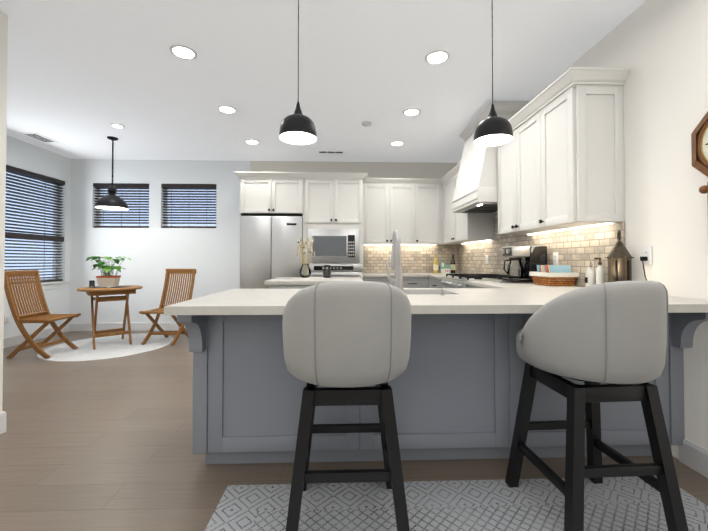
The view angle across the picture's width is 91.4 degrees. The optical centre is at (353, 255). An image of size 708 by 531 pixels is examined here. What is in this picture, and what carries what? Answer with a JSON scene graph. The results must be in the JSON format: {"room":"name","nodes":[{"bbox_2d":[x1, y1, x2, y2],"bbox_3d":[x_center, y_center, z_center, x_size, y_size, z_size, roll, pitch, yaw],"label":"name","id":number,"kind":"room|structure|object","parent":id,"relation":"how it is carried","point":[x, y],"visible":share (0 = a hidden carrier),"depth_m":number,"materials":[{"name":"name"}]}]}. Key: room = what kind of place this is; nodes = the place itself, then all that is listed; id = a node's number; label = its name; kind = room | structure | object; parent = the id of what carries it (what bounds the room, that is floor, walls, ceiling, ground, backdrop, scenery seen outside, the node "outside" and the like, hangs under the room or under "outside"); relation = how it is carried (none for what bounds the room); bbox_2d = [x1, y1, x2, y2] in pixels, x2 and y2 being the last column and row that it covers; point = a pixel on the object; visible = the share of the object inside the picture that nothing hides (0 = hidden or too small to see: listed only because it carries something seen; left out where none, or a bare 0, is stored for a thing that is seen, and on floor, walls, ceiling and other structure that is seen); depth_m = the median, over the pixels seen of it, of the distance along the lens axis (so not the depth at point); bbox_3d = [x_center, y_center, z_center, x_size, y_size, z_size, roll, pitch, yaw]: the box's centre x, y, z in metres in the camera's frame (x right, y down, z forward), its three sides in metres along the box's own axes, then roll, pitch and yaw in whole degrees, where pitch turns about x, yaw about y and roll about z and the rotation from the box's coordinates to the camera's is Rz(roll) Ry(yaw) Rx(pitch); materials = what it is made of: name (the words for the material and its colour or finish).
{"room":"kitchen","nodes":[
{"label":"kitchen","id":0,"kind":"room"},
{"bbox_2d":[0,10,7,412],"bbox_3d":[-3.387,-0.249,0.047,2.337,2.740,4.374,0,-1,-2],"label":"wall","id":1,"kind":"structure","parent":0,"point":[3,64],"depth_m":2.25,"materials":[{"name":"white paint"}]},
{"bbox_2d":[0,411,6,433],"bbox_3d":[-2.216,1.056,0.183,0.014,0.135,4.168,0,-1,-2],"label":"baseboard","id":2,"kind":"structure","parent":1,"relation":"attached to","point":[3,415],"depth_m":2.25,"materials":[{"name":"white wood"}]},
{"bbox_2d":[3,323,69,347],"bbox_3d":[-4.455,1.110,3.832,0.014,0.135,3.302,0,-1,-2],"label":"baseboard","id":3,"kind":"structure","parent":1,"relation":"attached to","point":[9,341],"depth_m":4.77,"materials":[{"name":"white wood"}]},
{"bbox_2d":[3,135,70,337],"bbox_3d":[-4.571,-0.193,3.848,0.220,2.740,3.302,0,-1,-2],"label":"wall","id":4,"kind":"structure","parent":0,"point":[21,154],"depth_m":5.15,"materials":[{"name":"white paint"}]},
{"bbox_2d":[4,315,9,324],"bbox_3d":[-4.476,0.833,4.461,0.008,0.115,0.072,0,-1,-2],"label":"electrical outlet","id":5,"kind":"object","parent":4,"relation":"attached to","point":[6,319],"visible":1,"depth_m":4.46,"materials":[{"name":"white plastic"}]},
{"bbox_2d":[4,172,67,292],"bbox_3d":[-4.542,-0.344,4.433,0.182,1.659,2.013,0,-1,-2],"label":"window","id":6,"kind":"structure","parent":4,"relation":"in","point":[53,285],"depth_m":5.01,"materials":[{"name":"white"}]},
{"bbox_2d":[4,165,64,284],"bbox_3d":[-4.521,-0.395,4.434,0.070,1.553,1.925,0,-1,-2],"label":"window blind","id":7,"kind":"object","parent":6,"relation":"attached to","point":[11,234],"visible":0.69,"depth_m":4.89,"materials":[{"name":"black"}]},
{"bbox_2d":[69,159,456,322],"bbox_3d":[-1.409,-0.165,5.713,6.665,2.740,0.220,0,-1,-2],"label":"wall","id":8,"kind":"structure","parent":0,"point":[154,251],"depth_m":5.55,"materials":[{"name":"white paint"}]},
{"bbox_2d":[97,189,148,225],"bbox_3d":[-3.738,-0.797,5.662,0.888,0.717,0.052,0,-1,-2],"label":"window","id":9,"kind":"structure","parent":8,"relation":"in","point":[126,210],"depth_m":5.69,"materials":[{"name":"white"}]},
{"bbox_2d":[93,183,148,227],"bbox_3d":[-3.735,-0.799,5.576,0.880,0.711,0.070,0,-1,-2],"label":"window blind","id":10,"kind":"object","parent":9,"relation":"attached to","point":[103,186],"visible":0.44,"depth_m":5.57,"materials":[{"name":"black"}]},
{"bbox_2d":[70,322,185,330],"bbox_3d":[-3.081,1.135,5.522,2.810,0.135,0.014,0,-1,-2],"label":"baseboard","id":11,"kind":"structure","parent":8,"relation":"attached to","point":[135,326],"depth_m":5.50,"materials":[{"name":"white wood"}]},
{"bbox_2d":[164,190,215,225],"bbox_3d":[-2.669,-0.796,5.697,0.882,0.717,0.052,0,-1,-2],"label":"window","id":12,"kind":"structure","parent":8,"relation":"in","point":[190,208],"depth_m":5.72,"materials":[{"name":"white"}]},
{"bbox_2d":[161,184,215,227],"bbox_3d":[-2.666,-0.798,5.611,0.874,0.711,0.070,0,-1,-2],"label":"window blind","id":13,"kind":"object","parent":12,"relation":"attached to","point":[171,188],"visible":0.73,"depth_m":5.61,"materials":[{"name":"black"}]},
{"bbox_2d":[237,171,304,218],"bbox_3d":[-1.197,-0.893,5.300,0.900,0.584,0.638,0,-1,-2],"label":"upper cabinet","id":14,"kind":"object","parent":8,"relation":"attached to","point":[271,194],"depth_m":4.98,"materials":[{"name":"white wood"}]},
{"bbox_2d":[305,172,364,226],"bbox_3d":[-0.304,-0.823,5.328,0.833,0.724,0.638,0,-1,-2],"label":"upper cabinet","id":15,"kind":"object","parent":8,"relation":"attached to","point":[324,200],"depth_m":5.01,"materials":[{"name":"white wood"}]},
{"bbox_2d":[308,229,359,262],"bbox_3d":[-0.300,-0.131,5.200,0.750,0.494,0.438,0,-1,-2],"label":"microwave oven","id":16,"kind":"object","parent":15,"relation":"in","point":[336,246],"visible":0.94,"depth_m":4.99,"materials":[{"name":"silver metal"}]},
{"bbox_2d":[306,263,362,279],"bbox_3d":[-0.301,0.459,5.217,0.842,0.673,0.587,0,-1,-2],"label":"built-in oven","id":17,"kind":"object","parent":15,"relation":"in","point":[346,269],"visible":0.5,"depth_m":4.99,"materials":[{"name":"silver metal"}]},
{"bbox_2d":[363,179,418,244],"bbox_3d":[0.558,-0.680,5.505,0.872,1.004,0.338,0,-1,-2],"label":"upper cabinet","id":18,"kind":"object","parent":8,"relation":"attached to","point":[389,205],"depth_m":5.34,"materials":[{"name":"white wood"}]},
{"bbox_2d":[363,245,454,272],"bbox_3d":[0.898,0.057,5.667,1.560,0.461,0.012,0,-1,-2],"label":"tile backsplash","id":19,"kind":"structure","parent":8,"relation":"attached to","point":[414,258],"depth_m":5.66,"materials":[{"name":"tile"}]},
{"bbox_2d":[419,179,442,244],"bbox_3d":[1.134,-0.680,5.524,0.515,1.004,0.338,0,-1,-2],"label":"upper cabinet","id":20,"kind":"object","parent":8,"relation":"attached to","point":[426,186],"depth_m":5.36,"materials":[{"name":"white wood"}]},
{"bbox_2d":[0,0,646,162],"bbox_3d":[-1.282,-1.652,1.899,6.825,0.120,8.056,0,-1,-2],"label":"ceiling","id":21,"kind":"structure","parent":0,"point":[82,75],"depth_m":2.95,"materials":[{"name":"white paint"}]},
{"bbox_2d":[22,133,57,142],"bbox_3d":[-4.129,-1.547,4.553,0.190,0.010,0.340,0,-1,-2],"label":"ceiling vent","id":22,"kind":"object","parent":21,"relation":"in","point":[39,137],"visible":0.96,"depth_m":4.53,"materials":[{"name":"white metal"}]},
{"bbox_2d":[95,136,127,209],"bbox_3d":[-3.189,-1.086,4.563,0.364,0.932,0.364,0,-1,-2],"label":"pendant lamp","id":23,"kind":"object","parent":21,"relation":"hanging from","point":[112,200],"visible":1,"depth_m":4.52,"materials":[{"name":"black metal"}]},
{"bbox_2d":[110,124,124,128],"bbox_3d":[-2.845,-1.554,4.160,0.144,0.008,0.144,0,-1,-2],"label":"recessed light","id":24,"kind":"object","parent":21,"relation":"in","point":[118,126],"visible":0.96,"depth_m":4.16,"materials":[{"name":"white"}]},
{"bbox_2d":[169,45,196,59],"bbox_3d":[-1.326,-1.575,2.689,0.194,0.008,0.194,0,-1,-2],"label":"recessed light","id":25,"kind":"object","parent":21,"relation":"in","point":[183,52],"visible":1,"depth_m":2.69,"materials":[{"name":"white"}]},
{"bbox_2d":[218,105,236,113],"bbox_3d":[-1.359,-1.560,3.708,0.194,0.008,0.194,0,-1,-2],"label":"recessed light","id":26,"kind":"object","parent":21,"relation":"in","point":[227,109],"visible":1,"depth_m":3.70,"materials":[{"name":"white"}]},
{"bbox_2d":[245,139,258,144],"bbox_3d":[-1.393,-1.546,4.718,0.194,0.008,0.194,0,-1,-2],"label":"recessed light","id":27,"kind":"object","parent":21,"relation":"in","point":[251,141],"visible":0.98,"depth_m":4.70,"materials":[{"name":"white"}]},
{"bbox_2d":[279,0,316,144],"bbox_3d":[-0.322,-1.131,1.995,0.214,0.918,0.214,0,-1,-2],"label":"pendant lamp","id":28,"kind":"object","parent":21,"relation":"hanging from","point":[297,127],"visible":1,"depth_m":1.96,"materials":[{"name":"black metal"}]},
{"bbox_2d":[318,150,344,153],"bbox_3d":[-0.336,-1.538,5.152,0.400,0.010,0.120,0,-1,-2],"label":"ceiling vent","id":29,"kind":"object","parent":21,"relation":"in","point":[332,152],"visible":0.98,"depth_m":5.15,"materials":[{"name":"white metal"}]},
{"bbox_2d":[362,121,370,126],"bbox_3d":[0.150,-1.544,4.068,0.110,0.030,0.110,0,-1,-2],"label":"smoke detector","id":30,"kind":"object","parent":21,"relation":"attached to","point":[366,123],"visible":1,"depth_m":4.04,"materials":[{"name":"white plastic"}]},
{"bbox_2d":[390,141,403,145],"bbox_3d":[0.596,-1.545,4.783,0.194,0.008,0.194,0,-1,-2],"label":"recessed light","id":31,"kind":"object","parent":21,"relation":"in","point":[397,143],"visible":1,"depth_m":4.78,"materials":[{"name":"white plastic"}]},
{"bbox_2d":[403,108,420,115],"bbox_3d":[0.629,-1.560,3.774,0.194,0.008,0.194,0,-1,-2],"label":"recessed light","id":32,"kind":"object","parent":21,"relation":"in","point":[411,112],"visible":1,"depth_m":3.77,"materials":[{"name":"white plastic"}]},
{"bbox_2d":[425,50,449,64],"bbox_3d":[0.663,-1.575,2.754,0.194,0.008,0.194,0,-1,-2],"label":"recessed light","id":33,"kind":"object","parent":21,"relation":"in","point":[435,57],"visible":1,"depth_m":2.75,"materials":[{"name":"white"}]},
{"bbox_2d":[474,0,512,146],"bbox_3d":[0.814,-1.130,2.032,0.214,0.918,0.214,0,-1,-2],"label":"pendant lamp","id":34,"kind":"object","parent":21,"relation":"hanging from","point":[493,129],"visible":1,"depth_m":2.00,"materials":[{"name":"black metal"}]},
{"bbox_2d":[0,331,707,530],"bbox_3d":[-1.282,1.208,1.857,6.825,0.120,8.056,0,-1,-2],"label":"floor","id":35,"kind":"structure","parent":0,"point":[99,445],"depth_m":1.94,"materials":[{"name":"brown wood"}]},
{"bbox_2d":[37,333,173,361],"bbox_3d":[-3.194,1.184,4.558,1.456,0.008,1.456,0,-1,-2],"label":"round rug","id":36,"kind":"object","parent":35,"relation":"on","point":[115,346],"visible":0.85,"depth_m":4.37,"materials":[{"name":"white fabric"}]},
{"bbox_2d":[4,270,80,358],"bbox_3d":[-3.720,0.676,4.128,0.553,0.991,0.502,0,-1,-2],"label":"folding chair","id":37,"kind":"object","parent":36,"relation":"on","point":[45,317],"visible":0.98,"depth_m":4.07,"materials":[{"name":"brown wood"}]},
{"bbox_2d":[77,285,142,349],"bbox_3d":[-3.256,0.803,4.630,0.720,0.752,0.720,1,-1,-42],"label":"folding table","id":38,"kind":"object","parent":36,"relation":"on","point":[98,292],"visible":0.85,"depth_m":4.53,"materials":[{"name":"brown wood"}]},
{"bbox_2d":[89,286,129,287],"bbox_3d":[-3.271,0.424,4.617,0.420,0.004,0.280,0,-1,-10],"label":"placemat","id":39,"kind":"object","parent":38,"relation":"on","point":[111,287],"visible":0.71,"depth_m":4.53,"materials":[{"name":"grey"}]},
{"bbox_2d":[89,280,94,286],"bbox_3d":[-3.449,0.376,4.552,0.064,0.090,0.063,0,-1,-2],"label":"glass candle holder","id":40,"kind":"object","parent":39,"relation":"on","point":[91,283],"visible":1,"depth_m":4.53,"materials":[{"name":"glass"}]},
{"bbox_2d":[86,256,130,286],"bbox_3d":[-3.293,0.216,4.663,0.561,0.411,0.399,0,-1,-2],"label":"potted plant","id":41,"kind":"object","parent":39,"relation":"on","point":[103,280],"visible":0.98,"depth_m":4.59,"materials":[{"name":"green plant"}]},
{"bbox_2d":[139,269,195,345],"bbox_3d":[-2.554,0.686,4.786,0.502,0.991,0.553,0,-1,6],"label":"folding chair","id":42,"kind":"object","parent":36,"relation":"on","point":[160,309],"visible":0.75,"depth_m":4.93,"materials":[{"name":"brown wood"}]},
{"bbox_2d":[240,216,302,288],"bbox_3d":[-1.196,0.319,5.244,0.875,1.758,0.617,0,-1,-2],"label":"refrigerator","id":43,"kind":"object","parent":35,"relation":"on","point":[268,247],"visible":0.38,"depth_m":4.94,"materials":[{"name":"silver metal"}]},
{"bbox_2d":[264,277,362,288],"bbox_3d":[-0.408,0.717,3.788,0.970,0.919,0.785,0,-1,-2],"label":"kitchen island","id":44,"kind":"object","parent":35,"relation":"on","point":[288,283],"visible":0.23,"depth_m":3.41,"materials":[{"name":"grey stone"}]},
{"bbox_3d":[-0.488,0.258,3.970,0.470,0.002,0.259,0,-1,-2],"label":"lace doily","id":45,"kind":"object","parent":44,"relation":"on","visible":0},
{"bbox_2d":[295,237,314,277],"bbox_3d":[-0.568,0.021,4.001,0.230,0.471,0.192,0,-1,-2],"label":"vase","id":46,"kind":"object","parent":45,"relation":"on","point":[304,268],"visible":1,"depth_m":3.98,"materials":[{"name":"clear glass"}]},
{"bbox_2d":[323,265,330,277],"bbox_3d":[-0.308,0.184,3.967,0.090,0.146,0.090,0,-1,-2],"label":"mason jar","id":47,"kind":"object","parent":45,"relation":"on","point":[326,273],"visible":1,"depth_m":3.94,"materials":[{"name":"clear glass"}]},
{"bbox_2d":[363,277,390,284],"bbox_3d":[0.392,0.762,5.328,0.529,0.876,0.638,0,-1,-2],"label":"base cabinet","id":48,"kind":"object","parent":35,"relation":"on","point":[374,279],"depth_m":5.02,"materials":[{"name":"grey wood"}]},
{"bbox_2d":[391,277,422,287],"bbox_3d":[0.818,0.761,5.313,0.559,0.876,0.695,0,-1,-2],"label":"base cabinet","id":49,"kind":"object","parent":35,"relation":"on","point":[422,280],"depth_m":5.04,"materials":[{"name":"grey wood"}]},
{"bbox_2d":[363,273,426,276],"bbox_3d":[0.921,0.304,5.344,1.588,0.040,0.653,0,-1,-2],"label":"countertop","id":50,"kind":"structure","parent":49,"relation":"on","point":[364,274],"depth_m":5.02,"materials":[{"name":"white stone"}]},
{"bbox_2d":[434,254,437,272],"bbox_3d":[1.311,0.136,5.532,0.076,0.300,0.074,0,-1,-2],"label":"wine bottle","id":51,"kind":"object","parent":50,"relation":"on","point":[435,261],"depth_m":5.50,"materials":[{"name":"yellow glass"}]},
{"bbox_2d":[439,259,450,272],"bbox_3d":[1.456,0.169,5.542,0.166,0.235,0.102,0,-1,-2],"label":"decor","id":52,"kind":"object","parent":50,"relation":"on","point":[443,268],"visible":1,"depth_m":5.50,"materials":[{"name":"white"}]},
{"bbox_2d":[450,255,454,272],"bbox_3d":[1.590,0.137,5.561,0.076,0.300,0.074,0,-1,-2],"label":"wine bottle","id":53,"kind":"object","parent":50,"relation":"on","point":[452,265],"depth_m":5.53,"materials":[{"name":"brown glass"}]},
{"bbox_2d":[427,273,461,276],"bbox_3d":[1.412,0.293,4.642,0.653,0.040,0.781,0,-1,-2],"label":"countertop","id":54,"kind":"structure","parent":49,"relation":"on","point":[428,274],"depth_m":5.06,"materials":[{"name":"white stone"}]},
{"bbox_2d":[467,281,581,287],"bbox_3d":[1.465,0.270,3.035,0.653,0.040,0.890,0,-1,-2],"label":"countertop","id":55,"kind":"structure","parent":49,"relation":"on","point":[478,284],"depth_m":2.87,"materials":[{"name":"white stone"}]},
{"bbox_2d":[499,281,533,283],"bbox_3d":[1.558,0.250,3.207,0.420,0.004,0.336,0,-1,-2],"label":"mat","id":56,"kind":"object","parent":55,"relation":"on","point":[516,283],"visible":0.25,"depth_m":3.07,"materials":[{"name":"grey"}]},
{"bbox_2d":[502,246,546,282],"bbox_3d":[1.570,0.083,3.230,0.355,0.330,0.220,0,-1,-2],"label":"coffee maker","id":57,"kind":"object","parent":56,"relation":"on","point":[530,258],"visible":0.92,"depth_m":3.13,"materials":[{"name":"black plastic"}]},
{"bbox_2d":[529,265,578,285],"bbox_3d":[1.656,0.165,2.876,0.247,0.165,0.282,0,-1,-2],"label":"basket","id":58,"kind":"object","parent":55,"relation":"on","point":[555,275],"visible":1,"depth_m":2.77,"materials":[{"name":"brown wicker"}]},
{"bbox_2d":[164,288,707,463],"bbox_3d":[0.478,0.694,2.065,2.688,0.915,0.969,0,-1,-2],"label":"kitchen island","id":59,"kind":"object","parent":35,"relation":"on","point":[456,384],"depth_m":1.88,"materials":[{"name":"grey wood"}]},
{"bbox_2d":[385,230,402,290],"bbox_3d":[0.238,0.041,2.119,0.112,0.390,0.225,0,-1,-2],"label":"kitchen faucet","id":60,"kind":"object","parent":59,"relation":"on","point":[397,280],"visible":0.85,"depth_m":2.03,"materials":[{"name":"silver metal"}]},
{"bbox_2d":[585,261,595,286],"bbox_3d":[1.740,0.141,2.534,0.064,0.202,0.103,0,-1,-2],"label":"soap dispenser","id":61,"kind":"object","parent":59,"relation":"on","point":[590,277],"visible":0.71,"depth_m":2.52,"materials":[{"name":"white ceramic"}]},
{"bbox_2d":[594,258,603,283],"bbox_3d":[1.728,0.128,2.439,0.064,0.225,0.049,0,-1,-2],"label":"soap dispenser","id":62,"kind":"object","parent":59,"relation":"on","point":[599,274],"visible":0.85,"depth_m":2.43,"materials":[{"name":"white ceramic"}]},
{"bbox_2d":[605,230,633,281],"bbox_3d":[1.731,0.036,2.255,0.152,0.404,0.152,0,-1,-2],"label":"lantern","id":63,"kind":"object","parent":59,"relation":"on","point":[619,257],"visible":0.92,"depth_m":2.21,"materials":[{"name":"black metal"}]},
{"bbox_2d":[423,277,466,287],"bbox_3d":[1.389,0.752,4.653,0.697,0.876,0.817,0,-1,-2],"label":"base cabinet","id":64,"kind":"object","parent":35,"relation":"on","point":[428,282],"depth_m":4.82,"materials":[{"name":"grey wood"}]},
{"bbox_2d":[205,476,707,530],"bbox_3d":[0.511,1.129,0.943,2.220,0.010,1.609,0,-1,-2],"label":"kitchen rug","id":65,"kind":"object","parent":35,"relation":"on","point":[623,504],"visible":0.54,"depth_m":1.55,"materials":[{"name":"grey fabric"}]},
{"bbox_2d":[282,281,410,530],"bbox_3d":[-0.030,0.615,1.493,0.546,1.035,0.565,0,-1,-2],"label":"bar stool","id":66,"kind":"object","parent":65,"relation":"on","point":[345,342],"visible":1,"depth_m":1.27,"materials":[{"name":"grey fabric"}]},
{"bbox_2d":[505,281,688,530],"bbox_3d":[1.012,0.615,1.527,0.546,1.035,0.565,0,-1,-2],"label":"bar stool","id":67,"kind":"object","parent":65,"relation":"on","point":[611,338],"visible":1,"depth_m":1.32,"materials":[{"name":"grey fabric"}]},
{"bbox_2d":[441,274,517,287],"bbox_3d":[1.393,0.688,3.858,0.707,0.939,0.765,0,-1,-2],"label":"gas range","id":68,"kind":"object","parent":35,"relation":"on","point":[460,280],"visible":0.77,"depth_m":3.72,"materials":[{"name":"silver metal"}]},
{"bbox_2d":[457,0,707,458],"bbox_3d":[1.942,-0.222,1.874,0.220,2.740,7.676,0,-1,-2],"label":"wall","id":69,"kind":"structure","parent":0,"point":[659,48],"depth_m":2.00,"materials":[{"name":"white paint"}]},
{"bbox_2d":[443,162,494,242],"bbox_3d":[1.546,-0.690,4.842,0.373,1.004,1.093,0,-1,-2],"label":"upper cabinet","id":70,"kind":"object","parent":69,"relation":"attached to","point":[457,227],"depth_m":4.63,"materials":[{"name":"white wood"}]},
{"bbox_2d":[451,100,528,212],"bbox_3d":[1.491,-1.038,3.889,0.546,1.044,0.914,0,-1,-2],"label":"range hood","id":71,"kind":"object","parent":69,"relation":"attached to","point":[476,189],"visible":0.62,"depth_m":3.61,"materials":[{"name":"white wood"}]},
{"bbox_2d":[497,103,554,234],"bbox_3d":[1.622,-0.716,3.071,0.338,1.004,0.820,0,-1,-2],"label":"upper cabinet","id":72,"kind":"object","parent":69,"relation":"attached to","point":[515,158],"depth_m":3.05,"materials":[{"name":"white wood"}]},
{"bbox_2d":[455,213,624,286],"bbox_3d":[1.753,-0.129,4.008,0.012,0.783,3.391,0,-1,-2],"label":"tile backsplash","id":73,"kind":"structure","parent":69,"relation":"attached to","point":[578,250],"depth_m":3.06,"materials":[{"name":"tile"}]},
{"bbox_2d":[553,252,557,264],"bbox_3d":[1.776,0.030,3.047,0.008,0.115,0.072,0,-1,-2],"label":"outlet","id":74,"kind":"object","parent":73,"relation":"attached to","point":[555,258],"visible":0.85,"depth_m":3.04,"materials":[{"name":"white plastic"}]},
{"bbox_2d":[535,67,626,230],"bbox_3d":[1.639,-0.724,2.549,0.338,1.004,0.459,0,-1,-2],"label":"upper cabinet","id":75,"kind":"object","parent":69,"relation":"attached to","point":[560,162],"depth_m":2.33,"materials":[{"name":"white wood"}]},
{"bbox_2d":[641,246,651,264],"bbox_3d":[1.817,0.002,2.149,0.008,0.115,0.072,0,-1,-2],"label":"electrical outlet","id":76,"kind":"object","parent":69,"relation":"attached to","point":[646,251],"visible":0.88,"depth_m":2.14,"materials":[{"name":"white plastic"}]},
{"bbox_2d":[640,257,647,280],"bbox_3d":[1.753,0.121,2.101,0.123,0.228,0.118,0,-1,-2],"label":"plug","id":77,"kind":"object","parent":76,"relation":"attached to","point":[642,259],"visible":0.65,"depth_m":2.13,"materials":[{"name":"black plastic"}]},
{"bbox_2d":[679,439,707,477],"bbox_3d":[1.883,1.055,0.099,0.014,0.135,3.670,0,-1,-2],"label":"baseboard","id":78,"kind":"structure","parent":69,"relation":"attached to","point":[693,456],"depth_m":1.85,"materials":[{"name":"white wood"}]},
{"bbox_2d":[691,111,707,203],"bbox_3d":[1.799,-0.363,1.618,0.079,0.805,0.410,0,-1,-2],"label":"clock","id":79,"kind":"object","parent":69,"relation":"attached to","point":[699,144],"visible":1,"depth_m":1.76,"materials":[{"name":"brown wood"}]}
]}

